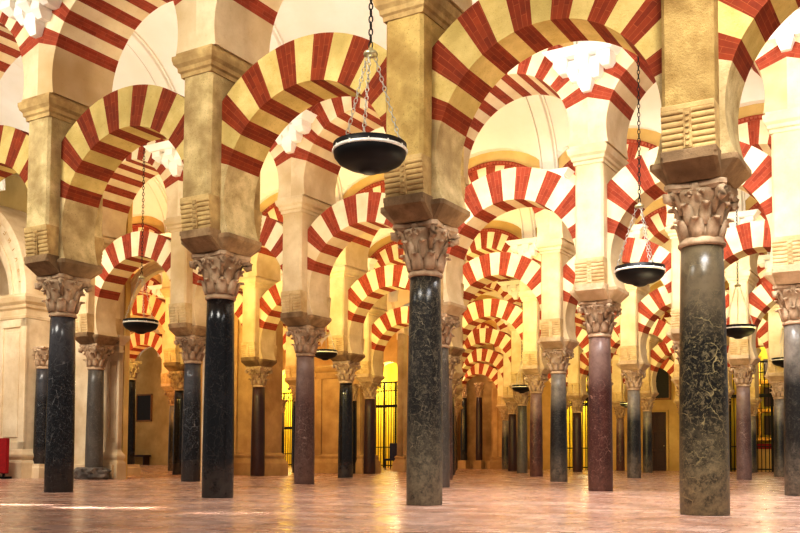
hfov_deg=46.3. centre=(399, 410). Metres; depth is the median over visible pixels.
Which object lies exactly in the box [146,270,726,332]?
vault
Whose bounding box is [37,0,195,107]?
arch
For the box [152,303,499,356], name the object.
vault
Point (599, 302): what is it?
column
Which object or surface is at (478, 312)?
arch
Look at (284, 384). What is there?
wall
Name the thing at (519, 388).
hanging lamp
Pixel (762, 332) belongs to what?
arch
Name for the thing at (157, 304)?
arch
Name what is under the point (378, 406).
metal gate
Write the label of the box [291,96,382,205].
arch
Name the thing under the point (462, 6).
arch
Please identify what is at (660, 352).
arch
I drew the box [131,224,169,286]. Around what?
arch
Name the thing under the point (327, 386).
pier
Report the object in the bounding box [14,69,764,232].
vault
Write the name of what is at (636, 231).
bracket
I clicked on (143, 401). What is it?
framed painting
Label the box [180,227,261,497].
column
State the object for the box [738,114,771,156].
arch
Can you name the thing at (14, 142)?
arch
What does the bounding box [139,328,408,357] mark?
vault
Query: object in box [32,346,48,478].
column
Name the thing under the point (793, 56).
arch
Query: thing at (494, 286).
arch
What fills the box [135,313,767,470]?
wall
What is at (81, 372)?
wall
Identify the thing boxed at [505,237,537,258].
bracket
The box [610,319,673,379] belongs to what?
arch
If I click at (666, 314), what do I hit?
arch
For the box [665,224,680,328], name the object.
pier
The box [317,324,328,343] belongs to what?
arch
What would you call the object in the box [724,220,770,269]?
arch
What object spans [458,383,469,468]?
column
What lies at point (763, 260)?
bracket
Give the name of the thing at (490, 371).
arch
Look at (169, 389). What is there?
column
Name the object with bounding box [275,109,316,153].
bracket
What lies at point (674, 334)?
column
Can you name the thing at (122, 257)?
arch
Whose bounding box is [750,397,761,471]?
column
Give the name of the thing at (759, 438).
shelf
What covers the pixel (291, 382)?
column
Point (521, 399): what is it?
column
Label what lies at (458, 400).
column
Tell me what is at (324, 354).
hanging lamp
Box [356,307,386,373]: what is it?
pier
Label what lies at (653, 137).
wall
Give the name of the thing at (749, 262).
arch
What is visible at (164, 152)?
bracket
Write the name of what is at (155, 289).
bracket
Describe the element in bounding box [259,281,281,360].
arch
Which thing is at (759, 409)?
shelf
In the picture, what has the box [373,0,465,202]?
pier
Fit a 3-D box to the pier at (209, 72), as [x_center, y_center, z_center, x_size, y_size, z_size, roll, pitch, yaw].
[-2.276,-3.328,12.020,0.670,2.300,1.200,-1,-3,31]
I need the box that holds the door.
[652,410,668,470]
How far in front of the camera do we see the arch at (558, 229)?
21.31 m
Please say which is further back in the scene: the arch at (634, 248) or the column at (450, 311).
the arch at (634, 248)
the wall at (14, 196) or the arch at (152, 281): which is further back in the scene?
the arch at (152, 281)
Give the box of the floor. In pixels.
[0,465,799,532]
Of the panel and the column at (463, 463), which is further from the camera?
the column at (463, 463)
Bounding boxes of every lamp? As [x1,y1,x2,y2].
[123,144,158,333]
[315,325,337,359]
[332,0,407,175]
[512,301,528,392]
[614,56,665,286]
[620,386,626,407]
[726,209,755,338]
[771,326,783,367]
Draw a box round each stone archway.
[0,205,45,295]
[130,261,204,479]
[457,362,492,468]
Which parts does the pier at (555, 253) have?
cornice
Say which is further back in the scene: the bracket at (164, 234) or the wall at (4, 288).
the bracket at (164, 234)
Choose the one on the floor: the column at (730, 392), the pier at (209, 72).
the column at (730, 392)
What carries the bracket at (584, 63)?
attached to the wall at (568, 43)
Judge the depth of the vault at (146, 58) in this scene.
18.34 m
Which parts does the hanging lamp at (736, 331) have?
chain, suspension chain, lamp shade, chain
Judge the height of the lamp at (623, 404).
6.197 m
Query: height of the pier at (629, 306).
2.300 m
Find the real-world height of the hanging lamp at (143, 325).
5.079 m
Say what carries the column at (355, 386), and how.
on the floor
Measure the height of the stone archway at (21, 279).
2.620 m
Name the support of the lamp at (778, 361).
hanging from the vault at (667, 245)
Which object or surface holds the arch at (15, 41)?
on the pier at (50, 116)
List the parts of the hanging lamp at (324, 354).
lamp shade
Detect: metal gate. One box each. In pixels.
[282,392,293,465]
[375,381,396,467]
[567,373,588,469]
[729,361,773,471]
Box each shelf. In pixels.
[758,408,773,412]
[758,437,770,440]
[759,380,769,384]
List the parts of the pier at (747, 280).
cornice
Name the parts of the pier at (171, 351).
cornice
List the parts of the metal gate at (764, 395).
rail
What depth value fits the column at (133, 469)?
26.02 m
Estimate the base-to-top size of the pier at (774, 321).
2.300 m
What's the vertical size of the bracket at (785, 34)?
0.640 m
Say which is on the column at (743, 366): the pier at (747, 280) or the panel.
the pier at (747, 280)
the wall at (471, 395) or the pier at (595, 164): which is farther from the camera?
the wall at (471, 395)
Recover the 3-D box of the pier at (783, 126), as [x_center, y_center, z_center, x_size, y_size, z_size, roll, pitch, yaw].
[5.856,-3.184,13.880,0.670,2.300,1.200,-1,-3,31]
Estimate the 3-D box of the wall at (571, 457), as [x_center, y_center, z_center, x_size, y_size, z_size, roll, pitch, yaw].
[10.256,-0.201,50.116,3.400,6.700,2.400,-1,-3,31]
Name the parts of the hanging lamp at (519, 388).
lamp shade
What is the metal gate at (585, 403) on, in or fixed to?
in the floor
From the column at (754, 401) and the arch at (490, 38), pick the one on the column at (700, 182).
the arch at (490, 38)
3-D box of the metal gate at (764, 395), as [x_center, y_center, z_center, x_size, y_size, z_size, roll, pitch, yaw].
[17.046,0.260,44.117,2.870,5.240,0.071,-1,-3,31]
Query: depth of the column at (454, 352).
23.21 m
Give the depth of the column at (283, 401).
41.60 m
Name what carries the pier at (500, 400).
on the column at (504, 413)
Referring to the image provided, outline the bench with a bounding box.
[135,455,150,464]
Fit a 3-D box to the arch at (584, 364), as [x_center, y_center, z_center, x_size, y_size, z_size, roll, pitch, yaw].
[8.843,-1.807,39.121,2.600,2.215,0.580,-1,-3,31]
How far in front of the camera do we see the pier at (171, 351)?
27.71 m
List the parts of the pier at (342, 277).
cornice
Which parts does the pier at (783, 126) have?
cornice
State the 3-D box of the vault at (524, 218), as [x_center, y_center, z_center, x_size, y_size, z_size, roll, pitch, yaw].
[-1.190,-6.075,28.468,27.450,2.100,4.797,-1,-3,31]
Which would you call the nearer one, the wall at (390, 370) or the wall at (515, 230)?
the wall at (515, 230)
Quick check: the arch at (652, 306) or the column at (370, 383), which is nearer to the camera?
the arch at (652, 306)
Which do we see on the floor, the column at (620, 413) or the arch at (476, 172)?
the column at (620, 413)
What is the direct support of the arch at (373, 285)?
on the column at (345, 363)
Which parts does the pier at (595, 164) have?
cornice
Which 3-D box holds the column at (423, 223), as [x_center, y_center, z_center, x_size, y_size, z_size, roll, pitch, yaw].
[0.276,-0.627,10.329,0.800,3.320,1.000,-1,-3,31]
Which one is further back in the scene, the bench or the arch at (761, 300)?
the bench
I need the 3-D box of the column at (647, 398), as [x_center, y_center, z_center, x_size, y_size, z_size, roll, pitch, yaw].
[10.112,0.874,38.207,0.800,3.320,1.000,-1,-3,31]
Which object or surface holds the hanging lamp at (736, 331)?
hanging from the vault at (524, 218)
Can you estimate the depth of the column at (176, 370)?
27.80 m
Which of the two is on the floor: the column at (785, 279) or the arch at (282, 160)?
the column at (785, 279)
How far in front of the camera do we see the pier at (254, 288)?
26.14 m
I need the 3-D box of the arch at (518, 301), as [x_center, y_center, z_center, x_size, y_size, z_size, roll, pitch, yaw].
[5.862,-4.301,34.280,3.000,2.060,1.180,-1,-3,31]
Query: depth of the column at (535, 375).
28.12 m
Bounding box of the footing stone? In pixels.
[74,467,111,479]
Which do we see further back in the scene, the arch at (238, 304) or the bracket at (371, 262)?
the bracket at (371, 262)
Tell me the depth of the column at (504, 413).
47.63 m
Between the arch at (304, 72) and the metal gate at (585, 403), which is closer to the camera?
the arch at (304, 72)
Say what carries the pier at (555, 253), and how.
on the column at (558, 349)
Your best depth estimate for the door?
46.22 m
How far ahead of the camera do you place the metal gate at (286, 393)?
58.57 m
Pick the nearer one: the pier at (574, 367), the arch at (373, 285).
the arch at (373, 285)
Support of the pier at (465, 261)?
on the column at (454, 352)
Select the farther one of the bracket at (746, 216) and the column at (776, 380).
the column at (776, 380)
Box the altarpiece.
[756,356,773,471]
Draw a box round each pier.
[18,92,103,265]
[75,235,120,334]
[158,325,173,383]
[160,286,179,362]
[163,216,192,323]
[172,43,261,241]
[234,288,287,475]
[238,276,277,359]
[275,194,330,316]
[285,326,296,377]
[314,364,380,473]
[328,265,367,353]
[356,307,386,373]
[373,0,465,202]
[392,326,408,471]
[441,185,466,299]
[461,260,466,343]
[490,345,528,468]
[497,370,505,403]
[502,350,513,394]
[507,323,524,382]
[518,290,540,365]
[535,238,575,337]
[566,141,628,284]
[568,345,586,392]
[612,355,622,400]
[620,283,649,360]
[640,335,658,390]
[660,0,719,151]
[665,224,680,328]
[670,312,678,376]
[724,270,758,354]
[750,348,760,397]
[762,107,799,265]
[767,304,783,372]
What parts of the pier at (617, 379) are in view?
cornice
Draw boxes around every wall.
[0,173,132,478]
[0,259,8,295]
[0,293,49,478]
[74,285,124,478]
[132,103,763,232]
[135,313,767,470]
[138,196,757,283]
[163,42,573,140]
[282,374,291,465]
[376,363,396,466]
[467,348,491,467]
[474,281,728,300]
[484,309,670,328]
[567,381,586,468]
[731,347,773,470]
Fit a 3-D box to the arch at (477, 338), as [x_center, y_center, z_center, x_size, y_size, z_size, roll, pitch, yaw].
[3.280,-2.017,35.713,2.600,2.215,0.580,-1,-3,31]
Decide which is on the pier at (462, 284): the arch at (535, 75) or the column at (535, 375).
the arch at (535, 75)
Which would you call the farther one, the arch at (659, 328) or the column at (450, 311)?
the arch at (659, 328)
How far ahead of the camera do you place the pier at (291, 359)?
32.64 m
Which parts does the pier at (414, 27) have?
cornice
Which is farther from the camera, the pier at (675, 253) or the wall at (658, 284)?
the wall at (658, 284)
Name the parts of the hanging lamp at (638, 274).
chain, suspension chain, lamp shade, chain, chain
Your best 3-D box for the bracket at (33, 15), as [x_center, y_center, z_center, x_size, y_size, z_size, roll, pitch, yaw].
[-5.208,-5.604,13.064,1.240,0.640,0.440,-1,-3,31]
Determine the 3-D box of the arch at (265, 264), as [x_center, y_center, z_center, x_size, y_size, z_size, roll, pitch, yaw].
[-2.696,-4.784,25.916,3.000,2.060,1.180,-1,-3,31]
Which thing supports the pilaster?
on the floor
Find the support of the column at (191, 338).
on the floor
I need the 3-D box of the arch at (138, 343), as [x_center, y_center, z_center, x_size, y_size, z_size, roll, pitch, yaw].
[-9.989,-2.031,36.951,2.600,2.215,0.580,-1,-3,31]
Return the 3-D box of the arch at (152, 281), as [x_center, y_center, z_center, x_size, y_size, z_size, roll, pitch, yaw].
[-9.976,-4.251,37.066,3.000,2.060,1.180,-1,-3,31]
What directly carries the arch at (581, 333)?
on the column at (521, 399)
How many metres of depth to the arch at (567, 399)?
46.03 m
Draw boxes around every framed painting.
[136,394,152,421]
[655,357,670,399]
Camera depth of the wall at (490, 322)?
47.90 m
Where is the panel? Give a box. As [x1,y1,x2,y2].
[0,438,11,478]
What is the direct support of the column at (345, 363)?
on the floor
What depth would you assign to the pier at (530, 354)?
28.00 m
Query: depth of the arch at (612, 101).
14.93 m
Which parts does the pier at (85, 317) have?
cornice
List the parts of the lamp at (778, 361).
lamp shade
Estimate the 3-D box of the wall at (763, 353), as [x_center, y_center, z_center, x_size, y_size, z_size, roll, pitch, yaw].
[17.877,-0.519,45.529,3.900,6.950,2.400,-1,-3,31]
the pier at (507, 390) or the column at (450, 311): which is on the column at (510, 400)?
the pier at (507, 390)
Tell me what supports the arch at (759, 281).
on the pier
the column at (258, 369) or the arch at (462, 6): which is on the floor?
the column at (258, 369)
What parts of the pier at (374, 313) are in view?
cornice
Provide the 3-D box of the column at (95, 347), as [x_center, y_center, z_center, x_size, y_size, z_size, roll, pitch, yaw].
[-7.004,-0.093,21.479,0.800,3.320,1.000,-1,-3,31]
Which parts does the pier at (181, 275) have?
cornice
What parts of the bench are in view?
seat, leg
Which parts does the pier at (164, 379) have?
cornice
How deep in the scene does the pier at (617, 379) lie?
44.43 m
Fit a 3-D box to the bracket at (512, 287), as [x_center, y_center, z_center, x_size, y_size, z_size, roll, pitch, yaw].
[4.201,-4.443,34.437,1.240,0.640,0.440,-1,-3,31]
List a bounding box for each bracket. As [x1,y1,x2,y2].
[0,0,61,38]
[143,140,182,176]
[147,284,164,298]
[160,233,170,236]
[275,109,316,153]
[368,258,377,271]
[497,280,519,299]
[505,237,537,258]
[541,41,621,92]
[548,167,574,179]
[627,224,647,238]
[727,209,760,228]
[757,254,769,269]
[768,7,799,52]
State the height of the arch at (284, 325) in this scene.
2.215 m
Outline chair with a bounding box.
[384,443,396,469]
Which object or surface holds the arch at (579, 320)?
on the pier at (652, 341)
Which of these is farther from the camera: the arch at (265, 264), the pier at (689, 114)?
the arch at (265, 264)
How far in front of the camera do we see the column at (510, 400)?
41.14 m
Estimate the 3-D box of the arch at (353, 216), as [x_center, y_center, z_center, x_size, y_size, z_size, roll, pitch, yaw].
[-0.566,-2.969,17.748,2.600,2.215,0.580,-1,-3,31]
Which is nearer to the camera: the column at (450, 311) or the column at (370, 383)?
the column at (450, 311)
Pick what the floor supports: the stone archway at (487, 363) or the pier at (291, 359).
the stone archway at (487, 363)
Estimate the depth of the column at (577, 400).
39.58 m
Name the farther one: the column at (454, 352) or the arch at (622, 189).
the column at (454, 352)
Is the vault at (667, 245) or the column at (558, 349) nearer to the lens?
the column at (558, 349)
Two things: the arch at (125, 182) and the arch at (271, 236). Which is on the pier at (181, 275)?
the arch at (125, 182)
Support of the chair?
on the floor
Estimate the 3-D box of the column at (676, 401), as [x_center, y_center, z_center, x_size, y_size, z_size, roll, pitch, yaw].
[13.106,1.148,43.163,0.800,3.320,1.000,-1,-3,31]
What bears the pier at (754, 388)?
on the column at (754, 401)
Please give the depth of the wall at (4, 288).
24.86 m
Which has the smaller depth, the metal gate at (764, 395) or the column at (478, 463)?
the metal gate at (764, 395)
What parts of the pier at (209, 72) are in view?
cornice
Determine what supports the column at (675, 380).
on the floor
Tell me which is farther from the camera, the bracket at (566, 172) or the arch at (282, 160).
the bracket at (566, 172)
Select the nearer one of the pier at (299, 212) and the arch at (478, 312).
the pier at (299, 212)
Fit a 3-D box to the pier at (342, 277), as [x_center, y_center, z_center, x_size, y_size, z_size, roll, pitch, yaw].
[-1.424,-2.650,25.029,0.670,2.300,1.200,-1,-3,31]
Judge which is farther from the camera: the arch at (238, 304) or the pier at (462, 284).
the arch at (238, 304)
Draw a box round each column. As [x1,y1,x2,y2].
[24,253,102,492]
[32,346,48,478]
[75,332,118,466]
[127,360,141,475]
[160,384,174,470]
[163,362,183,474]
[168,322,205,481]
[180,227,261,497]
[241,357,276,475]
[280,311,331,483]
[281,400,287,453]
[284,377,295,472]
[331,351,364,477]
[353,384,358,473]
[355,374,384,473]
[380,192,469,505]
[441,299,466,487]
[449,346,464,479]
[452,371,463,474]
[454,387,463,471]
[455,398,462,469]
[456,407,462,430]
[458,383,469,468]
[473,383,484,468]
[496,404,508,469]
[501,395,517,470]
[509,383,529,472]
[520,365,549,476]
[537,336,578,481]
[566,393,587,471]
[570,282,628,490]
[612,401,625,470]
[616,360,649,477]
[640,391,658,472]
[650,144,751,515]
[666,328,679,362]
[671,377,678,396]
[673,399,678,413]
[727,354,759,479]
[728,390,734,407]
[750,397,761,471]
[763,264,799,495]
[764,372,783,476]
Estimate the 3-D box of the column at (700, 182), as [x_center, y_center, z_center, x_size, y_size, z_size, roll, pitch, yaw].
[2.845,-0.692,8.780,0.800,3.320,1.000,-1,-3,31]
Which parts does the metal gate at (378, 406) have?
rail, grille frame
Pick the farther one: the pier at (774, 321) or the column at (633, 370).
the pier at (774, 321)
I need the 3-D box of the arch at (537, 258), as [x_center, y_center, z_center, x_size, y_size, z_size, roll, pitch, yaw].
[5.436,-4.640,27.775,3.000,2.060,1.180,-1,-3,31]
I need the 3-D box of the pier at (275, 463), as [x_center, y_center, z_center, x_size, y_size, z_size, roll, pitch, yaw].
[-4.232,-0.840,27.620,1.600,5.480,1.100,-1,-3,31]
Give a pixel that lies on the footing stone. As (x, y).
(82, 473)
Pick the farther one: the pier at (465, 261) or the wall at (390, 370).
the wall at (390, 370)
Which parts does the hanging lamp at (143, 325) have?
chain, lamp shade, suspension chain, chain, chain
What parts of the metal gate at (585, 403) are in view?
grille frame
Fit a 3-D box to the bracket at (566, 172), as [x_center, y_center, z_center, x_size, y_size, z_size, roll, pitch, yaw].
[3.349,-5.121,21.428,1.240,0.640,0.440,-1,-3,31]
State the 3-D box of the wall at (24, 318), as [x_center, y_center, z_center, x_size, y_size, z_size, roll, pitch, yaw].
[-8.909,-0.545,22.503,1.410,4.306,1.460,-1,-3,31]
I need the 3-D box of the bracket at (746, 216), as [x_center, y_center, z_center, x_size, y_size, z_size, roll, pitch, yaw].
[8.913,-4.912,24.836,1.240,0.640,0.440,-1,-3,31]
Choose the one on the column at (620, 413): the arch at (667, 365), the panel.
the arch at (667, 365)
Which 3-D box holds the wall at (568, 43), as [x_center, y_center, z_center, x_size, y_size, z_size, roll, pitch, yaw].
[0.740,-6.712,17.166,18.000,3.013,1.020,-1,-3,31]
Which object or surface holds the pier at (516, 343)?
on the column at (521, 399)
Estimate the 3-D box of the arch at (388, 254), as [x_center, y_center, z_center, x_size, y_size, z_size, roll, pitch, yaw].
[0.299,-4.510,30.872,3.000,2.060,1.180,-1,-3,31]
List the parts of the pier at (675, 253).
cornice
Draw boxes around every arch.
[0,10,38,99]
[0,125,28,188]
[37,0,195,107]
[59,84,184,264]
[94,231,170,336]
[102,139,177,238]
[129,332,161,360]
[130,295,164,333]
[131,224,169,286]
[134,278,160,332]
[177,141,290,215]
[180,290,242,363]
[192,215,282,326]
[196,0,282,65]
[220,32,386,241]
[248,203,335,281]
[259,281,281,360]
[283,323,285,353]
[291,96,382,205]
[307,192,392,317]
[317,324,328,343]
[336,180,385,271]
[348,265,409,354]
[370,240,405,309]
[371,306,408,376]
[431,0,661,209]
[443,167,575,305]
[448,0,471,13]
[449,252,540,348]
[454,299,522,372]
[456,328,510,387]
[457,348,502,398]
[458,363,497,406]
[464,45,587,185]
[464,161,549,259]
[466,228,528,291]
[469,279,515,322]
[472,300,507,332]
[473,322,500,352]
[516,297,522,307]
[525,326,588,384]
[529,251,540,289]
[540,305,619,367]
[549,139,676,244]
[563,237,671,340]
[566,364,611,403]
[575,313,585,328]
[580,346,619,394]
[588,41,786,159]
[607,141,772,289]
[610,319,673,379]
[623,358,675,401]
[637,206,737,285]
[638,286,729,363]
[650,341,671,392]
[660,312,670,322]
[718,0,799,158]
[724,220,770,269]
[726,276,761,289]
[727,336,763,389]
[737,202,766,275]
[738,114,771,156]
[749,280,777,357]
[756,318,768,374]
[757,253,766,282]
[786,37,799,108]
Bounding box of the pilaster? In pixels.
[103,335,130,478]
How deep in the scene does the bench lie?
63.98 m
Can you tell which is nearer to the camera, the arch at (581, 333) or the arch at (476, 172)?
the arch at (476, 172)
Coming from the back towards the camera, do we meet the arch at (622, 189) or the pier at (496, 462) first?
the pier at (496, 462)
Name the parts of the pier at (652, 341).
cornice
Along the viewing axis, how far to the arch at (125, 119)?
13.01 m
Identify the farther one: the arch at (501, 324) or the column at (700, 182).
the arch at (501, 324)
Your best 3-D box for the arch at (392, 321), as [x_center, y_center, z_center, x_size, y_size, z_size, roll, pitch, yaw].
[0.285,-2.291,30.757,2.600,2.215,0.580,-1,-3,31]
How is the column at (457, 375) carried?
on the floor
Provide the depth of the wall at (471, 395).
53.58 m
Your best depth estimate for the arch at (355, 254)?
24.83 m
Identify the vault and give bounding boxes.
[0,0,587,190]
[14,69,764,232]
[139,189,749,280]
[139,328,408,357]
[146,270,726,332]
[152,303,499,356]
[511,240,770,280]
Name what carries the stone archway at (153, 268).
on the floor
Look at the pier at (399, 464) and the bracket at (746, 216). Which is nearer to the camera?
the bracket at (746, 216)
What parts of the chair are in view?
backrest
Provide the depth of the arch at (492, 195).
16.11 m
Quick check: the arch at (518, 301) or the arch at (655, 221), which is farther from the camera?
the arch at (518, 301)
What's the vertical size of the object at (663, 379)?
2.100 m
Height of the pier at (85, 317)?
2.300 m
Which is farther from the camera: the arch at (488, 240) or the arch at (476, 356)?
the arch at (476, 356)
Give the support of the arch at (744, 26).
on the column at (700, 182)
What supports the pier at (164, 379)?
on the column at (169, 389)
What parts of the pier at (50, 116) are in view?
cornice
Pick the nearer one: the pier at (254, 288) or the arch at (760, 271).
the pier at (254, 288)
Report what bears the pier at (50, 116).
on the column at (61, 280)
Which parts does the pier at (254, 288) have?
cornice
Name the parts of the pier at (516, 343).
cornice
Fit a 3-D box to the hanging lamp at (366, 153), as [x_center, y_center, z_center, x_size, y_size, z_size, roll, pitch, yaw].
[-0.291,-4.920,9.567,0.765,5.064,0.765,0,-3,0]
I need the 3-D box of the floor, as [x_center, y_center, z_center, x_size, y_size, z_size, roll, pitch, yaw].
[2.021,1.892,26.680,100.000,0.001,62.000,-1,-3,31]
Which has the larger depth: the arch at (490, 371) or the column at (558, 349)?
the arch at (490, 371)
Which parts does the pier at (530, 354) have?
cornice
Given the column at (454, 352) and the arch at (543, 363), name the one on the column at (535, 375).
the arch at (543, 363)
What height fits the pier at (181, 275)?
2.300 m
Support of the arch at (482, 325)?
on the pier at (500, 400)
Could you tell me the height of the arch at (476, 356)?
2.215 m
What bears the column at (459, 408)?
on the floor
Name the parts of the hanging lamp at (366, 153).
chain, chain, lamp shade, suspension chain, chain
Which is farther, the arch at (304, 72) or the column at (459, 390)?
the column at (459, 390)
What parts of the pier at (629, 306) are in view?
cornice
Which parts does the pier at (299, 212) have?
cornice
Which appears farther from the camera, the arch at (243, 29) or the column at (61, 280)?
the column at (61, 280)
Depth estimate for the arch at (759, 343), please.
36.38 m
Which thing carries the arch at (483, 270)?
on the column at (558, 349)
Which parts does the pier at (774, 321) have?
cornice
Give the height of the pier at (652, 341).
2.300 m
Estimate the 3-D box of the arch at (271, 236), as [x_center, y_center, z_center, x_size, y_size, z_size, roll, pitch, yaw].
[-3.135,-2.904,19.296,2.600,2.215,0.580,-1,-3,31]
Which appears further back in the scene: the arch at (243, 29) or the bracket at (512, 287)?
the bracket at (512, 287)
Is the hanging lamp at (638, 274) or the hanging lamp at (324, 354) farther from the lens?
the hanging lamp at (324, 354)
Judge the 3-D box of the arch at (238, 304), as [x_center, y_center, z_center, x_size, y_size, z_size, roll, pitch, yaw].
[-5.278,-2.500,27.349,2.600,2.215,0.580,-1,-3,31]
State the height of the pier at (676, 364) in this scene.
2.300 m

